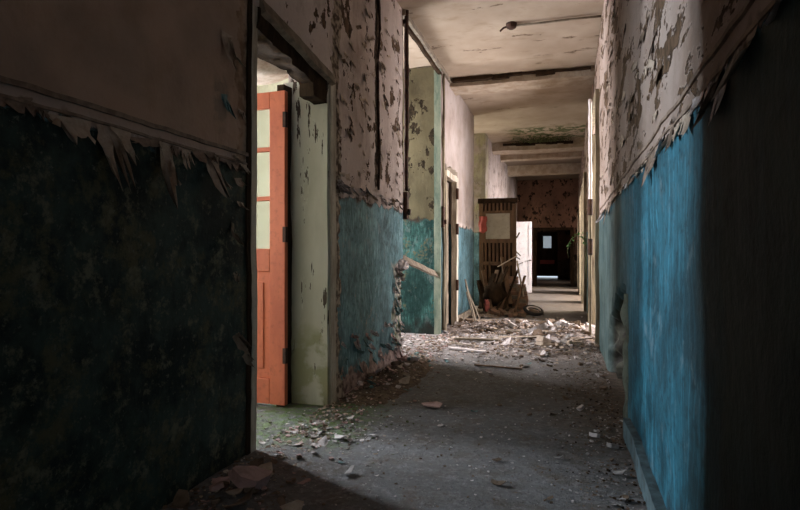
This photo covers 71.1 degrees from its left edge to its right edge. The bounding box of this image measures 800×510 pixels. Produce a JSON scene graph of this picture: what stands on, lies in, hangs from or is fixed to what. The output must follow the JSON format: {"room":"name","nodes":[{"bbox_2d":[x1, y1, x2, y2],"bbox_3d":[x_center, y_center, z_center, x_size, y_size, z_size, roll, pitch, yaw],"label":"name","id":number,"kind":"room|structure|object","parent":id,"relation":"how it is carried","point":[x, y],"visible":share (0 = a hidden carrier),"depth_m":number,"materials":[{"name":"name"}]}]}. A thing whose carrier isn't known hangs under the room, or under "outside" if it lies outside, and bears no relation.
{"room":"abandoned building corridor","nodes":[
{"label":"abandoned building corridor","id":0,"kind":"room"},
{"bbox_2d":[0,0,516,509],"bbox_3d":[0.844,-0.835,9.661,0.520,4.089,25.015,0,0,17],"label":"wall","id":1,"kind":"structure","parent":0,"point":[124,358],"depth_m":2.61,"materials":[{"name":"paint"}]},
{"bbox_2d":[0,74,248,164],"bbox_3d":[-1.768,-0.573,0.503,0.043,0.090,5.941,0,0,17],"label":"trim","id":2,"kind":"structure","parent":1,"relation":"attached to","point":[3,78],"depth_m":2.34,"materials":[{"name":"paint"}]},
{"bbox_2d":[245,0,336,454],"bbox_3d":[-0.890,-0.192,4.008,0.451,2.795,1.297,0,0,17],"label":"door frame","id":3,"kind":"structure","parent":1,"relation":"in","point":[311,88],"depth_m":4.47,"materials":[{"name":"green paint"}]},
{"bbox_2d":[257,90,287,405],"bbox_3d":[-1.323,-0.055,4.548,0.932,2.470,0.058,0,0,20],"label":"door","id":4,"kind":"structure","parent":3,"relation":"attached to","point":[272,263],"depth_m":4.41,"materials":[{"name":"paint"}]},
{"bbox_2d":[377,0,380,189],"bbox_3d":[-0.213,-1.765,5.665,0.047,2.211,0.052,0,0,-6],"label":"pipe","id":5,"kind":"object","parent":1,"relation":"attached to","point":[378,1],"visible":1,"depth_m":5.65,"materials":[{"name":"black metal"}]},
{"bbox_2d":[396,259,408,271],"bbox_3d":[-0.009,0.122,6.488,0.222,0.163,0.350,0,0,17],"label":"lump","id":6,"kind":"object","parent":1,"relation":"on","point":[403,263],"visible":0.49,"depth_m":6.41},
{"bbox_2d":[403,10,408,190],"bbox_3d":[0.076,-1.810,6.585,0.065,2.121,0.073,0,0,39],"label":"pipe","id":7,"kind":"object","parent":1,"relation":"attached to","point":[406,17],"visible":1,"depth_m":6.56,"materials":[{"name":"black metal"}]},
{"bbox_2d":[403,192,410,218],"bbox_3d":[0.079,-0.580,6.582,0.090,0.320,0.080,0,0,17],"label":"iron bracket","id":8,"kind":"object","parent":1,"relation":"attached to","point":[406,212],"visible":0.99,"depth_m":6.55,"materials":[{"name":"black metal"}]},
{"bbox_2d":[403,255,437,277],"bbox_3d":[0.258,0.157,7.472,0.086,0.411,2.245,0,0,17],"label":"wooden plank","id":9,"kind":"object","parent":1,"relation":"on","point":[411,262],"visible":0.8,"depth_m":7.50,"materials":[{"name":"grey wood"}]},
{"bbox_2d":[402,9,450,83],"bbox_3d":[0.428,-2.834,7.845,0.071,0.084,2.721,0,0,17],"label":"trim","id":10,"kind":"structure","parent":1,"relation":"attached to","point":[412,24],"depth_m":7.51,"materials":[{"name":"grey wood"}]},
{"bbox_2d":[434,69,440,334],"bbox_3d":[0.566,-0.798,8.439,0.110,4.000,0.037,0,0,17],"label":"trim","id":11,"kind":"structure","parent":1,"relation":"attached to","point":[437,78],"depth_m":8.43,"materials":[{"name":"green wood"}]},
{"bbox_2d":[442,74,444,329],"bbox_3d":[0.665,-0.810,8.568,0.055,3.921,0.052,0,0,39],"label":"pipe","id":12,"kind":"object","parent":1,"relation":"attached to","point":[443,75],"visible":0.99,"depth_m":8.55,"materials":[{"name":"paint"}]},
{"bbox_2d":[441,206,446,227],"bbox_3d":[0.665,-0.580,8.546,0.090,0.320,0.100,0,0,17],"label":"iron bracket","id":13,"kind":"object","parent":1,"relation":"attached to","point":[443,221],"visible":0.88,"depth_m":8.50,"materials":[{"name":"metal"}]},
{"bbox_2d":[445,163,458,330],"bbox_3d":[0.781,-0.123,9.189,0.217,2.651,1.072,0,0,17],"label":"door frame","id":14,"kind":"structure","parent":1,"relation":"in","point":[451,175],"depth_m":9.54,"materials":[{"name":"paint"}]},
{"bbox_2d":[458,307,474,322],"bbox_3d":[1.250,1.127,10.592,0.054,0.148,1.975,0,0,17],"label":"baseboard","id":15,"kind":"structure","parent":1,"relation":"attached to","point":[466,313],"depth_m":10.41,"materials":[{"name":"grey wood"}]},
{"bbox_2d":[516,222,531,292],"bbox_3d":[3.734,0.065,17.508,0.750,2.210,0.085,0,0,18],"label":"door","id":16,"kind":"structure","parent":1,"relation":"in","point":[524,240],"depth_m":17.46,"materials":[{"name":"paint"}]},
{"bbox_2d":[257,53,287,248],"bbox_3d":[2.185,-0.835,10.827,7.800,4.070,17.400,0,0,17],"label":"wall","id":17,"kind":"structure","parent":0,"point":[263,117],"depth_m":6.75,"materials":[{"name":"paint"}]},
{"bbox_2d":[257,55,287,84],"bbox_3d":[-1.396,-1.559,4.590,0.900,0.235,0.500,0,0,17],"label":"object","id":18,"kind":"structure","parent":0,"point":[267,74],"depth_m":4.53,"materials":[{"name":"beige paint"}]},
{"bbox_2d":[158,277,645,509],"bbox_3d":[3.043,1.297,13.702,8.400,0.206,34.000,0,0,17],"label":"floor","id":19,"kind":"structure","parent":0,"point":[553,295],"depth_m":3.53,"materials":[{"name":"grey concrete"}]},
{"bbox_2d":[172,489,189,508],"bbox_3d":[-1.041,1.175,2.684,0.084,0.076,0.096,0,0,5],"label":"fragment","id":20,"kind":"object","parent":19,"relation":"on","point":[181,498],"visible":1,"depth_m":2.67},
{"bbox_2d":[209,482,223,491],"bbox_3d":[-0.936,1.177,2.853,0.075,0.036,0.055,0,0,-32],"label":"fragment","id":21,"kind":"object","parent":19,"relation":"on","point":[215,486],"visible":1,"depth_m":2.83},
{"bbox_2d":[212,476,229,487],"bbox_3d":[-0.931,1.191,2.914,0.090,0.045,0.077,0,0,-16],"label":"fragment","id":22,"kind":"object","parent":19,"relation":"on","point":[227,478],"visible":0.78,"depth_m":2.94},
{"bbox_2d":[225,488,242,494],"bbox_3d":[-0.831,1.188,2.822,0.089,0.027,0.055,0,0,15],"label":"fragment","id":23,"kind":"object","parent":19,"relation":"on","point":[238,490],"visible":1,"depth_m":2.81,"materials":[{"name":"beige paint"}]},
{"bbox_2d":[224,487,253,509],"bbox_3d":[-0.770,1.178,2.677,0.148,0.079,0.108,0,0,-19],"label":"fragment","id":24,"kind":"object","parent":19,"relation":"on","point":[247,497],"visible":1,"depth_m":2.67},
{"bbox_2d":[243,487,254,492],"bbox_3d":[-0.762,1.183,2.820,0.056,0.044,0.054,0,0,-29],"label":"fragment","id":25,"kind":"object","parent":19,"relation":"on","point":[245,490],"visible":0.82,"depth_m":2.80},
{"bbox_2d":[230,466,272,488],"bbox_3d":[-0.773,1.145,2.902,0.160,0.114,0.179,0,0,26],"label":"fragment","id":26,"kind":"object","parent":19,"relation":"on","point":[241,476],"visible":0.98,"depth_m":2.86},
{"bbox_2d":[250,458,263,465],"bbox_3d":[-0.801,1.173,3.137,0.078,0.060,0.073,0,0,-11],"label":"fragment","id":27,"kind":"object","parent":19,"relation":"on","point":[260,460],"visible":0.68,"depth_m":3.15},
{"bbox_2d":[258,462,272,476],"bbox_3d":[-0.731,1.173,3.032,0.106,0.062,0.119,0,0,-31],"label":"fragment","id":28,"kind":"object","parent":19,"relation":"on","point":[268,466],"visible":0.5,"depth_m":3.05,"materials":[{"name":"beige paint"}]},
{"bbox_2d":[280,500,303,509],"bbox_3d":[-0.511,1.191,2.627,0.100,0.041,0.109,0,0,3],"label":"fragment","id":29,"kind":"object","parent":19,"relation":"on","point":[297,504],"visible":1,"depth_m":2.64,"materials":[{"name":"beige paint"}]},
{"bbox_2d":[297,478,310,483],"bbox_3d":[-0.507,1.186,2.932,0.079,0.020,0.048,0,0,-33],"label":"fragment","id":30,"kind":"object","parent":19,"relation":"on","point":[308,479],"visible":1,"depth_m":2.93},
{"bbox_2d":[162,332,474,509],"bbox_3d":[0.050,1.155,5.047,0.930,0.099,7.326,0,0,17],"label":"crumbs","id":31,"kind":"object","parent":19,"relation":"on","point":[336,417],"visible":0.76,"depth_m":3.92,"materials":[{"name":"beige paint"}]},
{"bbox_2d":[315,435,327,446],"bbox_3d":[-0.487,1.179,3.531,0.064,0.059,0.097,0,0,34],"label":"chip","id":32,"kind":"object","parent":19,"relation":"on","point":[323,441],"visible":1,"depth_m":3.54,"materials":[{"name":"paint"}]},
{"bbox_2d":[334,434,347,438],"bbox_3d":[-0.388,1.176,3.639,0.110,0.029,0.065,0,0,44],"label":"chip","id":33,"kind":"object","parent":19,"relation":"on","point":[336,436],"visible":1,"depth_m":3.63,"materials":[{"name":"paint"}]},
{"bbox_2d":[344,465,354,473],"bbox_3d":[-0.280,1.179,3.069,0.047,0.039,0.086,0,0,15],"label":"chip","id":34,"kind":"object","parent":19,"relation":"on","point":[351,467],"visible":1,"depth_m":3.08,"materials":[{"name":"grey paint"}]},
{"bbox_2d":[338,357,435,405],"bbox_3d":[0.120,1.169,5.599,0.670,0.085,2.400,0,0,17],"label":"drift","id":35,"kind":"object","parent":19,"relation":"on","point":[390,388],"visible":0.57,"depth_m":5.02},
{"bbox_2d":[399,376,409,383],"bbox_3d":[0.040,1.149,5.139,0.142,0.061,0.064,0,0,-36],"label":"fragment","id":36,"kind":"object","parent":35,"relation":"on","point":[405,380],"visible":1,"depth_m":5.14,"materials":[{"name":"beige paint"}]},
{"bbox_2d":[189,293,642,509],"bbox_3d":[2.628,1.069,11.367,2.264,0.265,19.299,0,0,17],"label":"crumbs","id":37,"kind":"object","parent":19,"relation":"on","point":[369,422],"visible":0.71,"depth_m":3.55,"materials":[{"name":"grey concrete"}]},
{"bbox_2d":[401,333,453,355],"bbox_3d":[-0.023,1.189,7.623,1.435,0.035,1.852,0,0,17],"label":"crumbs","id":38,"kind":"object","parent":19,"relation":"on","point":[427,335],"visible":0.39,"depth_m":7.54,"materials":[{"name":"paint"}]},
{"bbox_2d":[422,401,441,407],"bbox_3d":[0.260,1.173,4.374,0.144,0.023,0.136,0,0,-25],"label":"fragment","id":39,"kind":"object","parent":19,"relation":"on","point":[435,404],"visible":1,"depth_m":4.39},
{"bbox_2d":[447,346,486,351],"bbox_3d":[0.828,1.177,6.981,0.522,0.024,0.074,0,0,33],"label":"wooden plank","id":40,"kind":"object","parent":19,"relation":"on","point":[449,347],"visible":1,"depth_m":6.94,"materials":[{"name":"paint"}]},
{"bbox_2d":[454,337,498,340],"bbox_3d":[1.056,1.163,7.747,0.602,0.035,0.095,0,0,12],"label":"wooden plank","id":41,"kind":"object","parent":19,"relation":"on","point":[455,338],"visible":1,"depth_m":7.71,"materials":[{"name":"grey wood"}]},
{"bbox_2d":[448,319,533,335],"bbox_3d":[1.651,1.140,9.212,1.500,0.144,1.800,0,0,17],"label":"drift","id":42,"kind":"object","parent":19,"relation":"on","point":[455,328],"visible":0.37,"depth_m":8.93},
{"bbox_2d":[464,318,473,322],"bbox_3d":[1.168,1.103,9.417,0.144,0.079,0.133,0,0,24],"label":"fragment","id":43,"kind":"object","parent":42,"relation":"on","point":[469,320],"visible":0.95,"depth_m":9.38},
{"bbox_2d":[466,292,473,318],"bbox_3d":[1.291,0.926,10.275,0.033,0.492,0.315,0,0,-17],"label":"wooden lath","id":44,"kind":"object","parent":42,"relation":"on","point":[466,292],"visible":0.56,"depth_m":10.27,"materials":[{"name":"grey wood"}]},
{"bbox_2d":[465,279,475,320],"bbox_3d":[1.265,0.807,10.076,0.033,0.730,0.354,0,0,-26],"label":"wooden lath","id":45,"kind":"object","parent":42,"relation":"on","point":[468,292],"visible":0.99,"depth_m":10.07,"materials":[{"name":"grey wood"}]},
{"bbox_2d":[466,288,479,318],"bbox_3d":[1.323,0.866,10.163,0.033,0.612,0.395,0,0,-32],"label":"wooden lath","id":46,"kind":"object","parent":42,"relation":"on","point":[475,309],"visible":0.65,"depth_m":10.10,"materials":[{"name":"grey wood"}]},
{"bbox_2d":[481,328,521,331],"bbox_3d":[1.558,1.126,8.435,0.798,0.020,0.027,-3,-2,45],"label":"wood splinter","id":47,"kind":"object","parent":42,"relation":"on","point":[481,328],"visible":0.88,"depth_m":8.41,"materials":[{"name":"beige wood"}]},
{"bbox_2d":[507,322,516,327],"bbox_3d":[1.763,1.097,8.776,0.149,0.115,0.153,0,0,19],"label":"fragment","id":48,"kind":"object","parent":42,"relation":"on","point":[510,324],"visible":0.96,"depth_m":8.72,"materials":[{"name":"white concrete"}]},
{"bbox_2d":[474,364,521,368],"bbox_3d":[1.035,1.181,5.928,0.502,0.016,0.038,0,0,22],"label":"wooden lath","id":49,"kind":"object","parent":19,"relation":"on","point":[475,364],"visible":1,"depth_m":5.91,"materials":[{"name":"brown wood"}]},
{"bbox_2d":[490,479,505,484],"bbox_3d":[0.513,1.183,2.917,0.083,0.023,0.047,0,0,16],"label":"chip","id":50,"kind":"object","parent":19,"relation":"on","point":[495,482],"visible":1,"depth_m":2.92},
{"bbox_2d":[402,314,599,375],"bbox_3d":[1.512,1.085,8.398,2.836,0.248,6.090,0,0,21],"label":"crumbs","id":51,"kind":"object","parent":19,"relation":"on","point":[516,333],"visible":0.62,"depth_m":7.51,"materials":[{"name":"paint"}]},
{"bbox_2d":[469,306,539,318],"bbox_3d":[2.284,1.080,11.737,1.330,0.265,2.600,0,0,17],"label":"rubble heap","id":52,"kind":"object","parent":19,"relation":"on","point":[481,312],"visible":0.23,"depth_m":11.05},
{"bbox_2d":[477,280,483,290],"bbox_3d":[1.773,0.828,11.657,0.100,0.595,0.486,0,0,-25],"label":"board","id":53,"kind":"object","parent":52,"relation":"on","point":[480,283],"visible":0.4,"depth_m":11.80,"materials":[{"name":"brown wood"}]},
{"bbox_2d":[477,282,483,310],"bbox_3d":[1.698,0.851,11.544,0.104,0.541,0.662,0,0,-4],"label":"board","id":54,"kind":"object","parent":52,"relation":"on","point":[480,290],"visible":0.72,"depth_m":11.59,"materials":[{"name":"brown wood"}]},
{"bbox_2d":[484,299,489,311],"bbox_3d":[1.722,0.998,11.068,0.121,0.252,0.109,0,0,17],"label":"brick","id":55,"kind":"object","parent":52,"relation":"on","point":[486,302],"visible":1,"depth_m":11.04,"materials":[{"name":"red brick"}]},
{"bbox_2d":[478,273,495,308],"bbox_3d":[1.815,0.743,11.630,0.454,0.717,0.125,0,0,-38],"label":"wooden board","id":56,"kind":"object","parent":52,"relation":"on","point":[493,275],"visible":0.43,"depth_m":11.69,"materials":[{"name":"brown wood"}]},
{"bbox_2d":[482,282,506,305],"bbox_3d":[1.935,0.818,11.474,0.553,0.553,0.420,0,0,17],"label":"sack","id":57,"kind":"object","parent":52,"relation":"on","point":[495,292],"visible":0.83,"depth_m":11.33,"materials":[{"name":"brown fabric"}]},
{"bbox_2d":[490,308,500,315],"bbox_3d":[1.882,1.131,11.055,0.216,0.156,0.123,0,0,37],"label":"brick","id":58,"kind":"object","parent":52,"relation":"on","point":[492,311],"visible":0.97,"depth_m":11.02,"materials":[{"name":"brown brick"}]},
{"bbox_2d":[494,270,499,282],"bbox_3d":[1.896,0.719,11.605,0.104,0.811,0.442,0,0,44],"label":"board","id":59,"kind":"object","parent":52,"relation":"on","point":[496,271],"visible":0.32,"depth_m":11.69,"materials":[{"name":"brown wood"}]},
{"bbox_2d":[478,198,516,302],"bbox_3d":[2.067,-0.041,11.866,0.820,2.322,0.095,0,0,19],"label":"gate","id":60,"kind":"object","parent":52,"relation":"on","point":[499,240],"visible":0.77,"depth_m":11.86,"materials":[{"name":"brown wood"}]},
{"bbox_2d":[478,216,486,232],"bbox_3d":[1.754,-0.640,11.884,0.190,0.360,0.040,0,0,17],"label":"cloth","id":61,"kind":"object","parent":60,"relation":"hanging from","point":[482,219],"visible":1,"depth_m":11.88,"materials":[{"name":"red fabric"}]},
{"bbox_2d":[499,281,505,309],"bbox_3d":[2.123,0.826,11.447,0.120,0.633,0.563,0,0,22],"label":"board","id":62,"kind":"object","parent":52,"relation":"on","point":[503,302],"visible":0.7,"depth_m":11.33,"materials":[{"name":"brown wood"}]},
{"bbox_2d":[500,257,512,303],"bbox_3d":[2.196,0.523,11.568,0.105,0.959,0.337,0,0,-19],"label":"wooden board","id":63,"kind":"object","parent":52,"relation":"on","point":[506,279],"visible":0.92,"depth_m":11.54,"materials":[{"name":"brown wood"}]},
{"bbox_2d":[502,270,517,309],"bbox_3d":[2.245,0.725,11.413,0.044,0.842,0.626,0,0,42],"label":"board","id":64,"kind":"object","parent":52,"relation":"on","point":[516,273],"visible":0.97,"depth_m":11.40,"materials":[{"name":"brown wood"}]},
{"bbox_2d":[508,312,517,316],"bbox_3d":[2.198,1.159,10.841,0.120,0.099,0.204,0,0,42],"label":"brick","id":65,"kind":"object","parent":52,"relation":"on","point":[516,313],"visible":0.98,"depth_m":10.77,"materials":[{"name":"brown brick"}]},
{"bbox_2d":[514,276,525,312],"bbox_3d":[2.438,0.794,11.394,0.055,0.738,0.515,0,0,37],"label":"board","id":66,"kind":"object","parent":52,"relation":"on","point":[524,277],"visible":0.96,"depth_m":11.38,"materials":[{"name":"brown wood"}]},
{"bbox_2d":[516,261,523,296],"bbox_3d":[2.474,0.485,11.516,0.038,0.734,0.187,0,0,-37],"label":"wooden lath","id":67,"kind":"object","parent":66,"relation":"on","point":[516,261],"visible":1,"depth_m":11.51,"materials":[{"name":"beige paint"}]},
{"bbox_2d":[517,313,525,316],"bbox_3d":[2.341,1.159,10.801,0.108,0.095,0.208,0,0,-10],"label":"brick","id":68,"kind":"object","parent":52,"relation":"on","point":[519,314],"visible":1,"depth_m":10.71,"materials":[{"name":"brown brick"}]},
{"bbox_2d":[523,305,543,315],"bbox_3d":[2.578,1.070,10.814,0.405,0.196,0.294,0,0,-8],"label":"ring","id":69,"kind":"object","parent":52,"relation":"on","point":[525,308],"visible":1,"depth_m":10.76,"materials":[{"name":"black rubber"}]},
{"label":"brick","id":70,"kind":"object","parent":52,"relation":"on","visible":0},
{"bbox_2d":[481,270,492,308],"bbox_3d":[1.788,0.720,11.505,0.085,0.819,0.703,0,0,-6],"label":"board","id":71,"kind":"object","parent":70,"relation":"on","point":[482,271],"visible":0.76,"depth_m":11.64,"materials":[{"name":"brown wood"}]},
{"bbox_2d":[495,285,510,309],"bbox_3d":[2.126,0.840,11.426,0.062,0.590,0.666,0,0,43],"label":"board","id":72,"kind":"object","parent":70,"relation":"on","point":[501,301],"visible":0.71,"depth_m":11.30,"materials":[{"name":"brown wood"}]},
{"bbox_2d":[499,337,510,346],"bbox_3d":[1.351,1.147,7.384,0.220,0.149,0.158,0,0,45],"label":"fragment","id":73,"kind":"object","parent":19,"relation":"on","point":[507,342],"visible":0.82,"depth_m":7.35,"materials":[{"name":"white concrete"}]},
{"bbox_2d":[498,335,541,337],"bbox_3d":[1.647,1.122,7.729,0.062,0.112,0.718,0,0,-40],"label":"wood splinter","id":74,"kind":"object","parent":19,"relation":"on","point":[524,335],"visible":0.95,"depth_m":7.66,"materials":[{"name":"beige wood"}]},
{"bbox_2d":[513,322,599,357],"bbox_3d":[2.156,1.099,7.966,1.180,0.225,3.300,0,0,17],"label":"rubble heap","id":75,"kind":"object","parent":19,"relation":"on","point":[558,355],"visible":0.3,"depth_m":7.06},
{"bbox_2d":[531,329,542,337],"bbox_3d":[1.861,1.083,7.607,0.193,0.133,0.167,0,0,-17],"label":"fragment","id":76,"kind":"object","parent":75,"relation":"on","point":[535,331],"visible":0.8,"depth_m":7.61,"materials":[{"name":"beige concrete"}]},
{"bbox_2d":[528,323,547,332],"bbox_3d":[1.952,1.038,7.875,0.249,0.182,0.200,0,0,43],"label":"fragment","id":77,"kind":"object","parent":75,"relation":"on","point":[543,326],"visible":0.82,"depth_m":7.81,"materials":[{"name":"grey concrete"}]},
{"bbox_2d":[536,341,547,344],"bbox_3d":[1.824,1.125,7.158,0.113,0.057,0.154,0,0,-25],"label":"fragment","id":78,"kind":"object","parent":75,"relation":"on","point":[537,342],"visible":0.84,"depth_m":7.11,"materials":[{"name":"beige paint"}]},
{"bbox_2d":[536,336,551,345],"bbox_3d":[1.861,1.114,7.195,0.158,0.160,0.222,0,0,41],"label":"fragment","id":79,"kind":"object","parent":75,"relation":"on","point":[539,338],"visible":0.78,"depth_m":7.14,"materials":[{"name":"beige paint"}]},
{"bbox_2d":[540,340,580,345],"bbox_3d":[2.030,1.119,7.094,0.500,0.067,0.060,0,0,0],"label":"wood splinter","id":80,"kind":"object","parent":75,"relation":"on","point":[577,340],"visible":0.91,"depth_m":7.07,"materials":[{"name":"beige paint"}]},
{"bbox_2d":[560,320,570,326],"bbox_3d":[2.304,0.957,7.818,0.117,0.097,0.134,0,0,-45],"label":"fragment","id":81,"kind":"object","parent":75,"relation":"on","point":[563,322],"visible":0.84,"depth_m":7.79,"materials":[{"name":"white concrete"}]},
{"bbox_2d":[569,320,580,325],"bbox_3d":[2.630,1.065,8.457,0.188,0.180,0.230,0,0,20],"label":"fragment","id":82,"kind":"object","parent":75,"relation":"on","point":[578,322],"visible":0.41,"depth_m":8.36,"materials":[{"name":"beige concrete"}]},
{"bbox_2d":[576,404,584,410],"bbox_3d":[1.394,1.179,4.315,0.062,0.045,0.056,0,0,-16],"label":"chip","id":83,"kind":"object","parent":19,"relation":"on","point":[581,407],"visible":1,"depth_m":4.30,"materials":[{"name":"paint"}]},
{"bbox_2d":[525,344,643,509],"bbox_3d":[1.335,1.156,4.507,0.838,0.092,5.616,0,0,17],"label":"crumbs","id":84,"kind":"object","parent":19,"relation":"on","point":[602,383],"visible":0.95,"depth_m":3.90,"materials":[{"name":"grey paint"}]},
{"bbox_2d":[588,99,591,336],"bbox_3d":[2.592,-0.460,7.628,0.050,3.320,0.048,0,0,-7],"label":"pipe","id":85,"kind":"object","parent":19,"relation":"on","point":[589,100],"visible":0.98,"depth_m":7.61,"materials":[{"name":"metal"}]},
{"bbox_2d":[588,199,592,214],"bbox_3d":[2.591,-0.650,7.628,0.068,0.220,0.072,0,0,17],"label":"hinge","id":86,"kind":"object","parent":85,"relation":"attached to","point":[590,201],"visible":1,"depth_m":7.60,"materials":[{"name":"metal"}]},
{"bbox_2d":[588,239,592,254],"bbox_3d":[2.591,-0.110,7.628,0.068,0.220,0.072,0,0,17],"label":"clamp","id":87,"kind":"object","parent":85,"relation":"attached to","point":[590,241],"visible":1,"depth_m":7.60,"materials":[{"name":"metal"}]},
{"bbox_2d":[589,432,599,437],"bbox_3d":[1.274,1.177,3.663,0.056,0.034,0.057,0,0,-36],"label":"chip","id":88,"kind":"object","parent":19,"relation":"on","point":[591,434],"visible":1,"depth_m":3.65,"materials":[{"name":"paint"}]},
{"bbox_2d":[607,443,618,448],"bbox_3d":[1.319,1.184,3.475,0.056,0.034,0.074,0,0,-37],"label":"chip","id":89,"kind":"object","parent":19,"relation":"on","point":[611,445],"visible":1,"depth_m":3.45,"materials":[{"name":"grey paint"}]},
{"bbox_2d":[612,469,625,474],"bbox_3d":[1.190,1.176,3.042,0.073,0.024,0.046,0,0,16],"label":"chip","id":90,"kind":"object","parent":19,"relation":"on","point":[622,471],"visible":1,"depth_m":3.04,"materials":[{"name":"grey paint"}]},
{"bbox_2d":[400,68,414,332],"bbox_3d":[-1.321,-0.836,7.990,2.717,4.087,2.460,0,0,17],"label":"wall","id":91,"kind":"structure","parent":0,"point":[408,286],"depth_m":8.60,"materials":[{"name":"paint"}]},
{"bbox_2d":[414,67,433,333],"bbox_3d":[0.420,-0.824,8.512,0.405,4.053,0.042,0,0,17],"label":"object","id":92,"kind":"structure","parent":91,"relation":"attached to","point":[424,77],"depth_m":8.51,"materials":[{"name":"paint"}]},
{"bbox_2d":[396,0,603,180],"bbox_3d":[3.043,-2.995,13.702,8.400,0.250,34.000,0,0,17],"label":"ceiling","id":93,"kind":"structure","parent":0,"point":[465,36],"depth_m":7.90,"materials":[{"name":"paint"}]},
{"bbox_2d":[452,66,590,82],"bbox_3d":[1.870,-2.829,8.790,2.131,0.083,0.102,0,0,17],"label":"trim","id":94,"kind":"structure","parent":93,"relation":"attached to","point":[552,71],"depth_m":8.82,"materials":[{"name":"brown wood"}]},
{"bbox_2d":[449,66,594,95],"bbox_3d":[1.955,-2.817,9.066,2.294,0.171,0.520,0,0,17],"label":"beam","id":95,"kind":"structure","parent":93,"relation":"attached to","point":[583,77],"depth_m":8.96,"materials":[{"name":"paint"}]},
{"bbox_2d":[492,138,583,154],"bbox_3d":[3.498,-2.769,14.245,2.299,0.257,0.526,0,0,17],"label":"trim","id":96,"kind":"structure","parent":93,"relation":"attached to","point":[578,143],"depth_m":14.10,"materials":[{"name":"paint"}]},
{"bbox_2d":[503,140,572,145],"bbox_3d":[3.427,-2.778,13.957,1.708,0.079,0.097,0,0,17],"label":"trim","id":97,"kind":"structure","parent":93,"relation":"attached to","point":[563,141],"depth_m":13.96,"materials":[{"name":"brown wood"}]},
{"bbox_2d":[500,151,581,161],"bbox_3d":[4.013,-2.812,15.969,2.292,0.182,0.318,0,0,17],"label":"trim","id":98,"kind":"structure","parent":93,"relation":"attached to","point":[562,155],"depth_m":15.86,"materials":[{"name":"paint"}]},
{"bbox_2d":[512,134,571,143],"bbox_3d":[3.370,-2.810,13.588,1.527,0.119,0.862,0,0,17],"label":"moss","id":99,"kind":"object","parent":93,"relation":"attached to","point":[555,138],"visible":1,"depth_m":13.68,"materials":[{"name":"green plant"}]},
{"bbox_2d":[507,163,580,176],"bbox_3d":[4.601,-2.727,17.931,2.291,0.342,0.420,0,0,17],"label":"trim","id":100,"kind":"structure","parent":93,"relation":"attached to","point":[567,168],"depth_m":17.75,"materials":[{"name":"paint"}]},
{"bbox_2d":[500,15,600,31],"bbox_3d":[1.814,-2.826,6.816,1.199,0.088,0.140,0,0,17],"label":"pipe","id":101,"kind":"object","parent":93,"relation":"attached to","point":[511,25],"visible":1,"depth_m":6.83,"materials":[{"name":"grey metal"}]},
{"bbox_2d":[517,178,577,286],"bbox_3d":[5.379,-0.835,21.536,7.801,4.097,0.392,0,0,17],"label":"wall","id":102,"kind":"structure","parent":0,"point":[547,203],"depth_m":21.26,"materials":[{"name":"paint"}]},
{"bbox_2d":[533,227,573,286],"bbox_3d":[5.859,0.080,21.398,1.480,2.240,0.440,0,0,17],"label":"trim","id":103,"kind":"structure","parent":102,"relation":"attached to","point":[571,229],"depth_m":21.21,"materials":[{"name":"brown wood"}]},
{"bbox_2d":[537,230,569,278],"bbox_3d":[6.422,-0.835,25.034,7.800,4.070,6.950,0,0,17],"label":"wall","id":104,"kind":"structure","parent":0,"point":[563,236],"depth_m":27.84,"materials":[{"name":"paint"}]},
{"bbox_2d":[537,232,557,275],"bbox_3d":[7.404,-0.045,28.151,1.000,2.210,0.075,0,0,17],"label":"door","id":105,"kind":"structure","parent":104,"relation":"in","point":[547,258],"depth_m":28.12,"materials":[{"name":"brown wood"}]},
{"bbox_2d":[578,0,799,509],"bbox_3d":[3.230,-0.834,8.949,0.467,4.090,25.016,0,0,17],"label":"wall","id":106,"kind":"structure","parent":0,"point":[699,322],"depth_m":1.70,"materials":[{"name":"paint"}]},
{"bbox_2d":[566,232,586,277],"bbox_3d":[3.499,0.002,11.005,0.440,0.918,0.189,0,0,17],"label":"sprig","id":107,"kind":"object","parent":106,"relation":"attached to","point":[585,242],"visible":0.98,"depth_m":11.01,"materials":[{"name":"green plant"}]},
{"bbox_2d":[577,210,578,290],"bbox_3d":[6.247,-0.141,19.007,0.415,2.687,1.368,0,0,17],"label":"door","id":108,"kind":"structure","parent":106,"relation":"in","point":[578,210],"depth_m":18.42,"materials":[{"name":"paint"}]},
{"bbox_2d":[579,190,581,294],"bbox_3d":[5.215,-0.290,15.558,0.421,2.991,2.370,0,0,17],"label":"door","id":109,"kind":"structure","parent":106,"relation":"in","point":[580,213],"depth_m":16.62,"materials":[{"name":"paint"}]},
{"bbox_2d":[581,172,586,310],"bbox_3d":[4.414,-0.292,12.876,0.429,2.986,2.168,0,0,17],"label":"door","id":110,"kind":"structure","parent":106,"relation":"in","point":[584,179],"depth_m":11.90,"materials":[{"name":"paint"}]},
{"bbox_2d":[588,89,599,347],"bbox_3d":[3.112,-0.488,8.489,0.418,3.391,2.719,0,0,17],"label":"door","id":111,"kind":"structure","parent":106,"relation":"in","point":[595,306],"depth_m":7.25,"materials":[{"name":"paint"}]},
{"bbox_2d":[624,418,666,509],"bbox_3d":[0.505,1.136,0.340,0.073,0.146,6.954,0,0,17],"label":"baseboard","id":112,"kind":"structure","parent":106,"relation":"attached to","point":[652,499],"depth_m":2.87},
{"bbox_2d":[598,0,776,214],"bbox_3d":[1.057,-0.540,2.135,0.038,0.104,10.696,0,0,17],"label":"trim","id":113,"kind":"structure","parent":106,"relation":"attached to","point":[751,4],"depth_m":1.71,"materials":[{"name":"paint"}]},
{"label":"board","id":114,"kind":"object","parent":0,"visible":0},
{"bbox_2d":[492,267,508,305],"bbox_3d":[2.022,0.645,11.543,0.450,0.813,0.165,0,0,-28],"label":"wooden board","id":115,"kind":"object","parent":114,"relation":"on","point":[502,275],"visible":0.49,"depth_m":11.56,"materials":[{"name":"brown wood"}]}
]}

